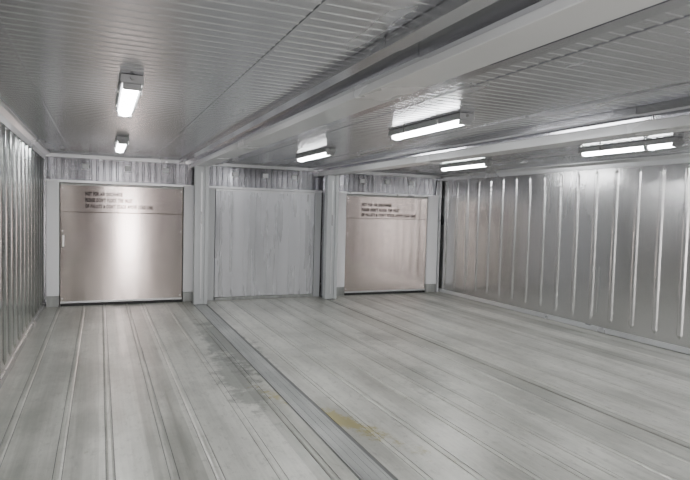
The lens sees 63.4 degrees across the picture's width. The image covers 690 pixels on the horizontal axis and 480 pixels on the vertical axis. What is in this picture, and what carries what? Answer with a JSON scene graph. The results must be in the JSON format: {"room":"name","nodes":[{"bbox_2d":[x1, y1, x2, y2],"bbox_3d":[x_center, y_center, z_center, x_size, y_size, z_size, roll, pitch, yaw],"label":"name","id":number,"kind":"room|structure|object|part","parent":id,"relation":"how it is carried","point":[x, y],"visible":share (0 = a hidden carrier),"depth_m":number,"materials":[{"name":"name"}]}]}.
{"room":"storage container interior","nodes":[
{"label":"storage container interior","id":0,"kind":"room"},
{"bbox_2d":[0,122,43,377],"bbox_3d":[-2.315,0.172,3.233,0.078,2.520,12.150,0,3,-24],"label":"wall","id":1,"kind":"structure","parent":0,"point":[21,167],"depth_m":5.99,"materials":[{"name":"metal"}]},
{"bbox_2d":[0,303,44,388],"bbox_3d":[-2.297,1.350,3.257,0.020,0.053,12.050,0,3,-24],"label":"baseboard","id":2,"kind":"structure","parent":1,"relation":"attached to","point":[11,363],"depth_m":5.98,"materials":[{"name":"metal"}]},
{"bbox_2d":[0,99,49,158],"bbox_3d":[-2.205,-0.975,3.158,0.090,0.104,12.050,0,3,-24],"label":"trim","id":3,"kind":"structure","parent":1,"relation":"attached to","point":[8,118],"depth_m":5.77,"materials":[{"name":"metal"}]},
{"bbox_2d":[0,0,445,159],"bbox_3d":[-1.282,-1.055,3.612,2.145,0.053,12.150,0,3,-24],"label":"ceiling","id":4,"kind":"structure","parent":0,"point":[75,53],"depth_m":3.04,"materials":[{"name":"metal"}]},
{"bbox_2d":[114,136,128,152],"bbox_3d":[-2.799,-1.186,6.993,0.154,0.088,1.235,0,3,-24],"label":"strip light","id":5,"kind":"object","parent":4,"relation":"attached to","point":[121,142],"visible":1,"depth_m":6.65,"materials":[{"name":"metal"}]},
{"bbox_2d":[116,144,125,152],"bbox_3d":[-2.807,-1.162,7.010,0.096,0.036,1.110,0,3,-24],"label":"diffuser","id":6,"kind":"object","parent":5,"relation":"attached to","point":[120,148],"depth_m":7.06,"materials":[{"name":"white plastic"}]},
{"bbox_2d":[115,74,143,117],"bbox_3d":[-1.544,-1.006,3.978,0.154,0.088,1.235,0,3,-24],"label":"strip light","id":7,"kind":"object","parent":4,"relation":"attached to","point":[129,89],"visible":1,"depth_m":3.70,"materials":[{"name":"white plastic"}]},
{"bbox_2d":[118,89,137,116],"bbox_3d":[-1.551,-0.982,3.996,0.096,0.036,1.110,0,3,-24],"label":"diffuser","id":8,"kind":"object","parent":7,"relation":"attached to","point":[127,99],"depth_m":3.97,"materials":[{"name":"white plastic"}]},
{"bbox_2d":[44,156,439,305],"bbox_3d":[-1.398,-0.148,10.285,7.300,2.520,0.072,0,3,-24],"label":"wall","id":9,"kind":"structure","parent":0,"point":[59,168],"depth_m":9.87,"materials":[{"name":"metal"}]},
{"bbox_2d":[82,164,88,168],"bbox_3d":[-4.162,-1.177,8.956,0.100,0.080,0.026,0,3,-24],"label":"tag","id":10,"kind":"object","parent":9,"relation":"attached to","point":[84,166],"visible":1,"depth_m":8.95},
{"bbox_2d":[125,166,130,170],"bbox_3d":[-3.576,-1.174,9.213,0.100,0.080,0.026,0,3,-24],"label":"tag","id":11,"kind":"object","parent":9,"relation":"attached to","point":[127,168],"visible":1,"depth_m":9.20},
{"bbox_2d":[45,153,441,197],"bbox_3d":[-1.339,-1.121,10.160,7.260,0.447,0.120,0,3,-24],"label":"trim","id":12,"kind":"structure","parent":9,"relation":"attached to","point":[48,154],"depth_m":9.80,"materials":[{"name":"metal"}]},
{"bbox_2d":[0,0,689,173],"bbox_3d":[0.929,-1.014,4.529,6.186,0.002,12.050,0,3,-24],"label":"trim","id":13,"kind":"structure","parent":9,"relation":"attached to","point":[322,4],"depth_m":3.44,"materials":[{"name":"metal"}]},
{"bbox_2d":[0,292,689,479],"bbox_3d":[1.014,1.434,4.768,7.300,0.083,12.150,0,3,-24],"label":"floor","id":14,"kind":"structure","parent":0,"point":[140,391],"depth_m":4.87,"materials":[{"name":"metal"}]},
{"bbox_2d":[46,180,193,306],"bbox_3d":[-3.643,0.064,9.197,2.245,1.984,0.105,0,3,-24],"label":"metal door","id":15,"kind":"structure","parent":14,"relation":"on","point":[120,244],"depth_m":9.14,"materials":[{"name":"metal"}]},
{"bbox_3d":[-3.655,0.997,9.222,1.862,0.030,0.012,0,3,-24],"label":"kick rail","id":16,"kind":"part","parent":15,"relation":"part of","materials":[{"name":"metal"}]},
{"bbox_3d":[-3.623,-0.672,9.167,1.862,0.452,0.045,0,3,-24],"label":"plate","id":17,"kind":"part","parent":15,"relation":"part of","materials":[{"name":"metal"}]},
{"bbox_3d":[-3.606,-0.878,9.132,1.862,0.025,0.010,0,3,-24],"label":"rail","id":18,"kind":"part","parent":15,"relation":"part of","materials":[{"name":"metal"}]},
{"bbox_3d":[-3.648,0.287,9.214,1.862,1.457,0.045,0,3,-24],"label":"plate","id":19,"kind":"part","parent":15,"relation":"part of","materials":[{"name":"metal"}]},
{"bbox_2d":[192,166,208,304],"bbox_3d":[-2.452,-0.079,9.440,0.250,2.298,0.380,0,3,-24],"label":"support column","id":20,"kind":"structure","parent":14,"relation":"on","point":[201,174],"depth_m":9.30,"materials":[{"name":"metal"}]},
{"bbox_2d":[207,188,321,300],"bbox_3d":[-1.481,0.085,10.149,2.200,1.961,0.080,0,3,-24],"label":"door","id":21,"kind":"structure","parent":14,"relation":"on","point":[267,245],"depth_m":10.12,"materials":[{"name":"metal"}]},
{"bbox_3d":[-2.393,0.080,9.757,0.215,1.961,0.065,0,3,-24],"label":"rail","id":22,"kind":"part","parent":21,"relation":"part of","materials":[{"name":"grey metal"}]},
{"bbox_3d":[-1.465,1.040,10.213,1.840,0.049,0.080,0,3,-24],"label":"rail","id":23,"kind":"part","parent":21,"relation":"part of","materials":[{"name":"metal"}]},
{"bbox_3d":[-1.401,-0.869,10.088,1.840,0.037,0.010,0,3,-24],"label":"rail","id":24,"kind":"part","parent":21,"relation":"part of","materials":[{"name":"metal"}]},
{"bbox_3d":[-0.534,0.089,10.572,0.125,1.961,0.065,0,3,-24],"label":"rail","id":25,"kind":"part","parent":21,"relation":"part of","materials":[{"name":"grey metal"}]},
{"bbox_2d":[195,305,392,479],"bbox_3d":[-0.079,1.405,3.987,0.180,0.009,11.600,0,3,-24],"label":"plate","id":26,"kind":"object","parent":14,"relation":"on","point":[360,463],"visible":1,"depth_m":4.46,"materials":[{"name":"metal"}]},
{"bbox_2d":[321,175,338,299],"bbox_3d":[-0.301,-0.054,10.384,0.250,2.268,0.380,0,3,-24],"label":"support column","id":27,"kind":"structure","parent":14,"relation":"on","point":[330,182],"depth_m":10.25,"materials":[{"name":"metal"}]},
{"bbox_2d":[336,192,438,295],"bbox_3d":[0.773,0.084,11.134,2.440,1.984,0.105,0,3,-24],"label":"metal door","id":28,"kind":"structure","parent":14,"relation":"on","point":[387,244],"depth_m":11.14,"materials":[{"name":"metal"}]},
{"bbox_3d":[0.816,1.017,11.183,1.805,0.030,0.012,0,3,-24],"label":"kick rail","id":29,"kind":"part","parent":28,"relation":"part of","materials":[{"name":"metal"}]},
{"bbox_3d":[0.823,0.308,11.175,1.805,1.457,0.045,0,3,-24],"label":"plate","id":30,"kind":"part","parent":28,"relation":"part of","materials":[{"name":"metal"}]},
{"bbox_3d":[0.848,-0.651,11.128,1.805,0.452,0.045,0,3,-24],"label":"plate","id":31,"kind":"part","parent":28,"relation":"part of","materials":[{"name":"metal"}]},
{"bbox_3d":[0.864,-0.858,11.092,1.805,0.025,0.010,0,3,-24],"label":"rail","id":32,"kind":"part","parent":28,"relation":"part of","materials":[{"name":"metal"}]},
{"bbox_2d":[436,181,441,291],"bbox_3d":[1.927,-0.067,11.622,0.045,2.300,0.120,0,3,-24],"label":"post","id":33,"kind":"object","parent":14,"relation":"on","point":[439,183],"visible":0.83,"depth_m":11.57,"materials":[{"name":"metal"}]},
{"bbox_2d":[329,299,689,448],"bbox_3d":[2.083,1.415,4.935,0.140,0.009,11.600,0,3,-24],"label":"plate","id":34,"kind":"object","parent":14,"relation":"on","point":[682,441],"visible":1,"depth_m":5.28,"materials":[{"name":"metal"}]},
{"bbox_2d":[226,4,689,167],"bbox_3d":[0.960,-1.044,4.595,1.950,0.053,12.150,0,3,-24],"label":"ceiling","id":35,"kind":"structure","parent":0,"point":[658,58],"depth_m":3.73,"materials":[{"name":"metal"}]},
{"bbox_2d":[295,148,335,161],"bbox_3d":[-0.415,-1.156,7.657,0.154,0.088,1.235,0,3,-24],"label":"strip light","id":36,"kind":"object","parent":35,"relation":"attached to","point":[324,152],"visible":1,"depth_m":7.47,"materials":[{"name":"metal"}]},
{"bbox_2d":[298,152,329,161],"bbox_3d":[-0.423,-1.133,7.674,0.096,0.036,1.110,0,3,-24],"label":"diffuser","id":37,"kind":"object","parent":36,"relation":"attached to","point":[301,158],"depth_m":7.64,"materials":[{"name":"white plastic"}]},
{"bbox_2d":[388,113,473,140],"bbox_3d":[0.737,-0.995,4.979,0.154,0.088,1.235,0,3,-24],"label":"strip light","id":38,"kind":"object","parent":35,"relation":"attached to","point":[458,119],"visible":1,"depth_m":4.81,"materials":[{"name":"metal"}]},
{"bbox_2d":[392,120,462,139],"bbox_3d":[0.729,-0.972,4.996,0.096,0.036,1.110,0,3,-24],"label":"diffuser","id":39,"kind":"object","parent":38,"relation":"attached to","point":[442,124],"depth_m":4.93,"materials":[{"name":"white plastic"}]},
{"bbox_2d":[371,131,689,175],"bbox_3d":[3.320,-1.034,5.630,2.405,0.053,12.150,0,3,-24],"label":"ceiling","id":40,"kind":"structure","parent":0,"point":[563,153],"depth_m":7.58,"materials":[{"name":"metal"}]},
{"bbox_2d":[439,160,492,170],"bbox_3d":[1.856,-1.146,8.653,0.154,0.088,1.235,0,3,-24],"label":"strip light","id":41,"kind":"object","parent":40,"relation":"attached to","point":[483,163],"visible":1,"depth_m":8.52,"materials":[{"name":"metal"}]},
{"bbox_2d":[442,164,486,170],"bbox_3d":[1.848,-1.122,8.670,0.096,0.036,1.110,0,3,-24],"label":"diffuser","id":42,"kind":"object","parent":41,"relation":"attached to","point":[453,166],"depth_m":8.69,"materials":[{"name":"white plastic"}]},
{"bbox_2d":[578,137,683,156],"bbox_3d":[3.026,-0.980,5.983,0.154,0.097,1.235,0,3,-24],"label":"strip light","id":43,"kind":"object","parent":40,"relation":"attached to","point":[650,145],"visible":1,"depth_m":5.86,"materials":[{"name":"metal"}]},
{"bbox_2d":[582,143,671,155],"bbox_3d":[3.019,-0.961,6.000,0.096,0.036,1.110,0,3,-24],"label":"diffuser","id":44,"kind":"object","parent":43,"relation":"attached to","point":[639,146],"depth_m":5.95,"materials":[{"name":"white plastic"}]},
{"bbox_2d":[438,163,689,352],"bbox_3d":[4.409,0.203,6.182,0.078,2.520,12.150,0,3,-24],"label":"wall","id":45,"kind":"structure","parent":0,"point":[604,248],"depth_m":8.22,"materials":[{"name":"metal"}]},
{"bbox_2d":[438,288,689,354],"bbox_3d":[4.369,1.373,6.180,0.022,0.068,12.050,0,3,-24],"label":"baseboard","id":46,"kind":"structure","parent":45,"relation":"attached to","point":[684,350],"depth_m":8.23,"materials":[{"name":"metal"}]},
{"bbox_2d":[439,153,689,180],"bbox_3d":[4.389,-0.945,6.049,0.110,0.104,12.050,0,3,-24],"label":"trim","id":47,"kind":"structure","parent":45,"relation":"attached to","point":[684,157],"depth_m":8.19,"materials":[{"name":"metal"}]},
{"bbox_3d":[0.960,-1.046,4.595,2.750,0.050,12.150,0,3,-24],"label":"ceiling","id":48,"kind":"structure","parent":0,"visible":0},
{"bbox_2d":[178,0,689,167],"bbox_3d":[-0.114,-0.966,4.118,0.692,0.112,12.130,0,3,-24],"label":"ceiling beam","id":49,"kind":"structure","parent":48,"relation":"attached to","point":[455,41],"depth_m":2.62,"materials":[{"name":"grey metal"}]},
{"bbox_2d":[308,97,689,175],"bbox_3d":[2.037,-0.942,5.062,0.692,0.142,12.130,0,3,-24],"label":"ceiling beam","id":50,"kind":"structure","parent":48,"relation":"attached to","point":[673,116],"depth_m":5.13,"materials":[{"name":"grey metal"}]}
]}

